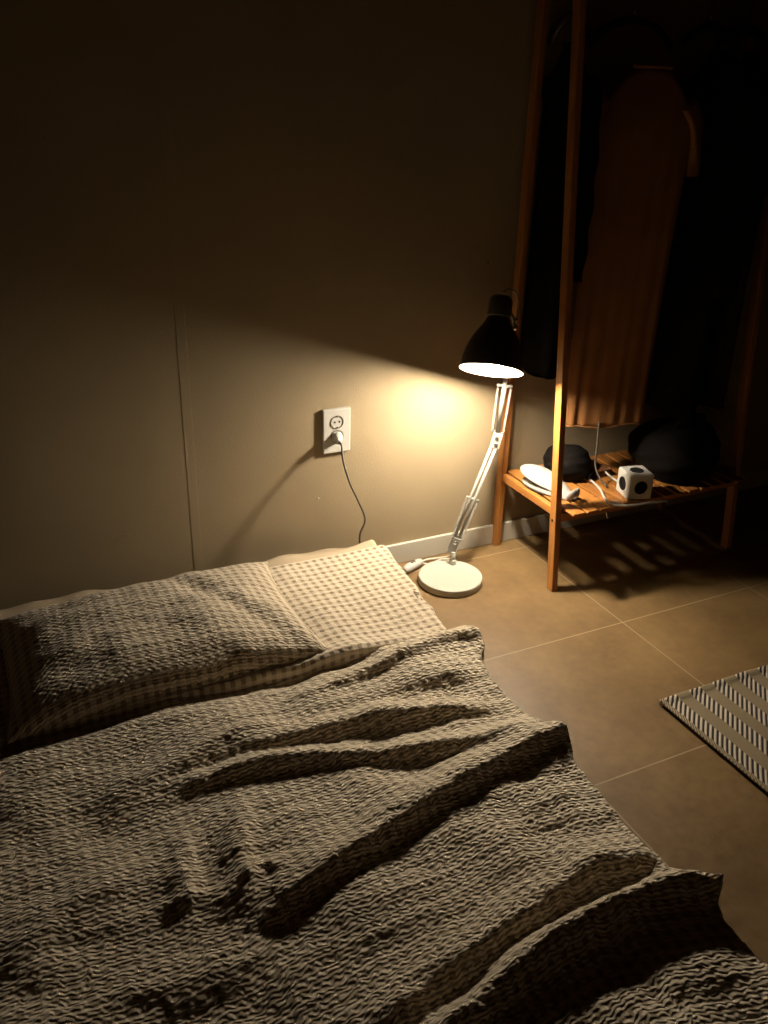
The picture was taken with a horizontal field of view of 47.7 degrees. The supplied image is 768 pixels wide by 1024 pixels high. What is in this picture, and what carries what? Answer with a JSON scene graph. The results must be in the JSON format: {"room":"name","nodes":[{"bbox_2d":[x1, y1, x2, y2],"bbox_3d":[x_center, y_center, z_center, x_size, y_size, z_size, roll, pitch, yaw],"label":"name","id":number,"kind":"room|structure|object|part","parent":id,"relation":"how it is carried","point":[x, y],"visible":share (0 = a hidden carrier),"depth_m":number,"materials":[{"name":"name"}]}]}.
{"room":"bedroom","nodes":[
{"label":"bedroom","id":0,"kind":"room"},
{"bbox_2d":[0,0,767,609],"bbox_3d":[-0.399,-0.848,1.853,4.450,2.350,0.100,-11,28,-24],"label":"wall","id":1,"kind":"structure","parent":0,"point":[348,173],"depth_m":2.02,"materials":[{"name":"paint"}]},
{"bbox_2d":[150,0,202,570],"bbox_3d":[-0.450,-0.837,1.769,0.022,2.270,0.001,-11,28,-24],"label":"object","id":2,"kind":"structure","parent":1,"relation":"attached to","point":[155,5],"depth_m":1.91,"materials":[{"name":"paper"}]},
{"bbox_2d":[322,406,349,453],"bbox_3d":[-0.124,-0.211,2.250,0.077,0.120,0.013,-11,28,-24],"label":"wall outlet","id":3,"kind":"object","parent":1,"relation":"attached to","point":[334,419],"visible":0.94,"depth_m":2.24,"materials":[{"name":"beige plastic"}]},
{"bbox_2d":[331,416,343,428],"bbox_3d":[-0.121,-0.231,2.235,0.036,0.036,0.002,-11,28,-24],"label":"socket","id":4,"kind":"object","parent":3,"relation":"attached to","point":[337,422],"depth_m":2.24,"materials":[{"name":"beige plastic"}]},
{"bbox_2d":[386,468,767,562],"bbox_3d":[-0.407,0.203,2.307,4.450,0.063,0.010,-11,28,-24],"label":"baseboard","id":5,"kind":"structure","parent":1,"relation":"attached to","point":[512,529],"depth_m":2.66,"materials":[{"name":"beige wood"}]},
{"bbox_2d":[398,485,767,963],"bbox_3d":[0.360,0.993,0.914,4.650,0.100,3.758,-11,28,-24],"label":"floor","id":6,"kind":"structure","parent":0,"point":[647,607],"depth_m":2.16,"materials":[{"name":"tile"}]},
{"bbox_2d":[0,540,376,619],"bbox_3d":[-0.310,0.650,1.300,1.468,0.142,1.984,-9,28,-22],"label":"mattress","id":7,"kind":"object","parent":6,"relation":"on","point":[288,558],"visible":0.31,"depth_m":2.22,"materials":[{"name":"beige fabric"}]},
{"bbox_2d":[0,545,446,748],"bbox_3d":[-0.559,0.340,1.845,1.469,0.153,0.479,-11,28,-24],"label":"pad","id":8,"kind":"object","parent":7,"relation":"on","point":[358,602],"visible":0.4,"depth_m":1.99,"materials":[{"name":"beige fabric"}]},
{"bbox_2d":[0,561,327,744],"bbox_3d":[-0.482,0.237,1.838,0.644,0.090,0.454,-11,28,-24],"label":"pillow","id":9,"kind":"object","parent":8,"relation":"on","point":[99,653],"visible":1,"depth_m":1.74,"materials":[{"name":"beige fabric"}]},
{"bbox_2d":[0,625,767,1023],"bbox_3d":[-0.148,0.712,1.079,1.466,0.163,1.495,-11,28,-24],"label":"duvet","id":10,"kind":"object","parent":7,"relation":"on","point":[425,847],"visible":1,"depth_m":1.31,"materials":[{"name":"beige fabric"}]},
{"bbox_2d":[332,288,523,597],"bbox_3d":[0.117,-0.164,2.260,0.493,0.793,0.216,-4,26,-11],"label":"desk lamp","id":11,"kind":"object","parent":6,"relation":"on","point":[494,350],"visible":0.96,"depth_m":2.25,"materials":[{"name":"white metal"}]},
{"bbox_3d":[-0.031,-0.001,2.340,0.193,0.418,0.079,-17,32,-34],"label":"power cord","id":12,"kind":"part","parent":11,"relation":"part of","materials":[{"name":"brown plastic"}]},
{"bbox_2d":[403,559,422,572],"bbox_3d":[0.083,0.154,2.481,0.026,0.026,0.078,23,33,37],"label":"switch","id":13,"kind":"object","parent":11,"relation":"attached to","point":[411,566],"depth_m":2.47,"materials":[{"name":"white plastic"}]},
{"bbox_3d":[0.158,0.116,2.506,0.102,0.066,0.048,5,26,7],"label":"switch cord","id":14,"kind":"part","parent":11,"relation":"part of","materials":[{"name":"beige plastic"}]},
{"bbox_3d":[0.198,0.126,2.470,0.020,0.050,0.021,-11,28,-24],"label":"stem","id":15,"kind":"part","parent":11,"relation":"part of","materials":[{"name":"white metal"}]},
{"bbox_3d":[0.256,-0.057,2.427,0.135,0.289,0.017,-14,30,-30],"label":"arm","id":16,"kind":"part","parent":11,"relation":"part of","materials":[{"name":"white metal"}]},
{"bbox_3d":[0.269,-0.419,2.140,0.159,0.212,0.164,-11,28,-24],"label":"lamp shade","id":17,"kind":"part","parent":11,"relation":"part of","materials":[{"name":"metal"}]},
{"bbox_3d":[0.278,-0.406,2.162,0.042,0.114,0.077,13,28,22],"label":"bulb","id":18,"kind":"part","parent":11,"relation":"part of","materials":[{"name":"white glass"}]},
{"bbox_3d":[0.309,-0.196,2.386,0.033,0.048,0.003,5,26,6],"label":"elbow plate","id":19,"kind":"part","parent":11,"relation":"part of","materials":[{"name":"white metal"}]},
{"bbox_3d":[0.322,-0.337,2.317,0.013,0.316,0.035,-20,33,-37],"label":"arm","id":20,"kind":"part","parent":11,"relation":"part of","materials":[{"name":"white metal"}]},
{"bbox_2d":[492,0,767,591],"bbox_3d":[0.712,-0.613,2.296,0.692,1.601,0.336,-11,28,-24],"label":"clothes rack","id":21,"kind":"object","parent":6,"relation":"on","point":[590,501],"depth_m":2.33,"materials":[{"name":"brown wood"}]},
{"bbox_3d":[0.355,-0.617,2.283,0.041,1.600,0.045,-11,28,-24],"label":"post","id":22,"kind":"part","parent":21,"relation":"part of","materials":[{"name":"brown wood"}]},
{"bbox_3d":[0.409,-0.050,2.428,0.018,0.022,0.260,-11,28,-24],"label":"rail","id":23,"kind":"part","parent":21,"relation":"part of","materials":[{"name":"brown wood"}]},
{"bbox_3d":[0.462,-0.073,2.419,0.084,0.028,0.180,-20,34,-38],"label":"crown","id":24,"kind":"part","parent":21,"relation":"part of","materials":[{"name":"white fabric"}]},
{"bbox_3d":[0.461,-0.085,2.412,0.090,0.055,0.201,-18,32,-35],"label":"cap","id":25,"kind":"part","parent":21,"relation":"part of","materials":[{"name":"white fabric"}]},
{"bbox_2d":[543,444,590,481],"bbox_3d":[0.531,-0.152,2.503,0.140,0.095,0.141,-11,28,-24],"label":"cloth bag","id":26,"kind":"object","parent":21,"relation":"on","point":[577,461],"visible":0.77,"depth_m":2.46,"materials":[{"name":"black fabric"}]},
{"bbox_3d":[0.448,-0.542,2.134,0.019,1.601,0.211,-11,28,-24],"label":"post","id":27,"kind":"part","parent":21,"relation":"part of","materials":[{"name":"brown wood"}]},
{"bbox_2d":[547,4,592,45],"bbox_3d":[0.434,-1.188,1.972,0.018,0.224,0.166,-11,28,-24],"label":"clothes hanger","id":28,"kind":"object","parent":21,"relation":"hanging from","point":[566,17],"visible":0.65,"depth_m":2.02,"materials":[{"name":"brown wood"}]},
{"bbox_2d":[520,42,602,379],"bbox_3d":[0.426,-0.733,2.181,0.064,0.792,0.247,-11,28,-24],"label":"jacket","id":29,"kind":"object","parent":28,"relation":"hanging from","point":[539,337],"visible":0.7,"depth_m":2.13,"materials":[{"name":"black fabric"}]},
{"bbox_2d":[589,459,611,476],"bbox_3d":[0.616,-0.131,2.552,0.056,0.021,0.100,-11,28,-24],"label":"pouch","id":30,"kind":"object","parent":21,"relation":"on","point":[601,468],"visible":0.49,"depth_m":2.52,"materials":[{"name":"brown fabric"}]},
{"bbox_2d":[507,449,745,516],"bbox_3d":[0.709,-0.106,2.541,0.618,0.006,0.322,-11,28,-24],"label":"shelf","id":31,"kind":"object","parent":21,"relation":"attached to","point":[590,499],"depth_m":2.47,"materials":[{"name":"brown wood"}]},
{"bbox_2d":[588,465,667,506],"bbox_3d":[0.672,-0.097,2.424,0.169,0.074,0.222,-4,26,-11],"label":"cube","id":32,"kind":"object","parent":21,"relation":"on","point":[633,482],"visible":1,"depth_m":2.37,"materials":[{"name":"beige plastic"}]},
{"bbox_2d":[619,476,625,489],"bbox_3d":[0.657,-0.079,2.388,0.002,0.039,0.039,-4,26,-11],"label":"socket","id":33,"kind":"object","parent":32,"relation":"attached to","point":[622,483],"depth_m":2.39,"materials":[{"name":"black plastic"}]},
{"bbox_2d":[630,467,643,472],"bbox_3d":[0.693,-0.115,2.379,0.039,0.002,0.039,-4,26,-11],"label":"socket","id":34,"kind":"object","parent":32,"relation":"attached to","point":[632,469],"depth_m":2.38,"materials":[{"name":"black plastic"}]},
{"bbox_2d":[634,481,647,493],"bbox_3d":[0.700,-0.066,2.363,0.039,0.039,0.002,-4,26,-11],"label":"socket","id":35,"kind":"object","parent":32,"relation":"attached to","point":[640,487],"depth_m":2.36,"materials":[{"name":"black plastic"}]},
{"bbox_2d":[585,0,674,50],"bbox_3d":[0.596,-1.217,2.045,0.233,0.226,0.018,-4,26,-11],"label":"clothes hanger","id":36,"kind":"object","parent":21,"relation":"hanging from","point":[608,26],"visible":0.97,"depth_m":2.06,"materials":[{"name":"brown wood"}]},
{"bbox_2d":[565,63,703,428],"bbox_3d":[0.619,-0.646,2.232,0.345,0.900,0.057,-4,26,-11],"label":"dress","id":37,"kind":"object","parent":36,"relation":"hanging from","point":[649,133],"visible":0.83,"depth_m":2.19,"materials":[{"name":"orange fabric"}]},
{"bbox_2d":[594,422,607,486],"bbox_3d":[0.611,-0.159,2.420,0.055,0.183,0.008,20,31,32],"label":"power cable","id":38,"kind":"object","parent":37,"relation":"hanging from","point":[598,475],"visible":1,"depth_m":2.43,"materials":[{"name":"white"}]},
{"bbox_2d":[628,413,720,484],"bbox_3d":[0.856,-0.210,2.528,0.275,0.197,0.261,-11,28,-24],"label":"holdall","id":39,"kind":"object","parent":21,"relation":"on","point":[686,450],"visible":0.94,"depth_m":2.44,"materials":[{"name":"black fabric"}]},
{"bbox_3d":[0.873,-0.255,2.466,0.131,0.062,0.045,-11,28,-24],"label":"handle","id":40,"kind":"part","parent":39,"relation":"part of","materials":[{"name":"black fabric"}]},
{"bbox_3d":[0.941,-0.726,2.544,0.041,1.600,0.045,-11,28,-24],"label":"post","id":41,"kind":"part","parent":21,"relation":"part of","materials":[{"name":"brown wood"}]},
{"bbox_3d":[0.994,-0.158,2.688,0.018,0.022,0.260,-11,28,-24],"label":"rail","id":42,"kind":"part","parent":21,"relation":"part of","materials":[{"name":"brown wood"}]},
{"bbox_3d":[1.034,-0.651,2.394,0.019,1.601,0.211,-11,28,-24],"label":"post","id":43,"kind":"part","parent":21,"relation":"part of","materials":[{"name":"brown wood"}]},
{"bbox_3d":[0.812,-1.257,2.141,0.018,0.225,0.214,-11,28,-24],"label":"clothes hanger","id":44,"kind":"object","parent":21,"relation":"hanging from","visible":0},
{"bbox_2d":[645,49,767,418],"bbox_3d":[0.824,-0.722,2.341,0.083,0.928,0.342,-11,29,-25],"label":"coat","id":45,"kind":"object","parent":44,"relation":"hanging from","point":[712,226],"visible":0.64,"depth_m":2.24,"materials":[{"name":"black fabric"}]},
{"bbox_2d":[659,665,767,792],"bbox_3d":[1.104,0.568,1.699,0.622,0.015,0.950,-11,28,-24],"label":"rug","id":46,"kind":"object","parent":6,"relation":"on","point":[730,713],"visible":1,"depth_m":1.92,"materials":[{"name":"fabric"}]}
]}

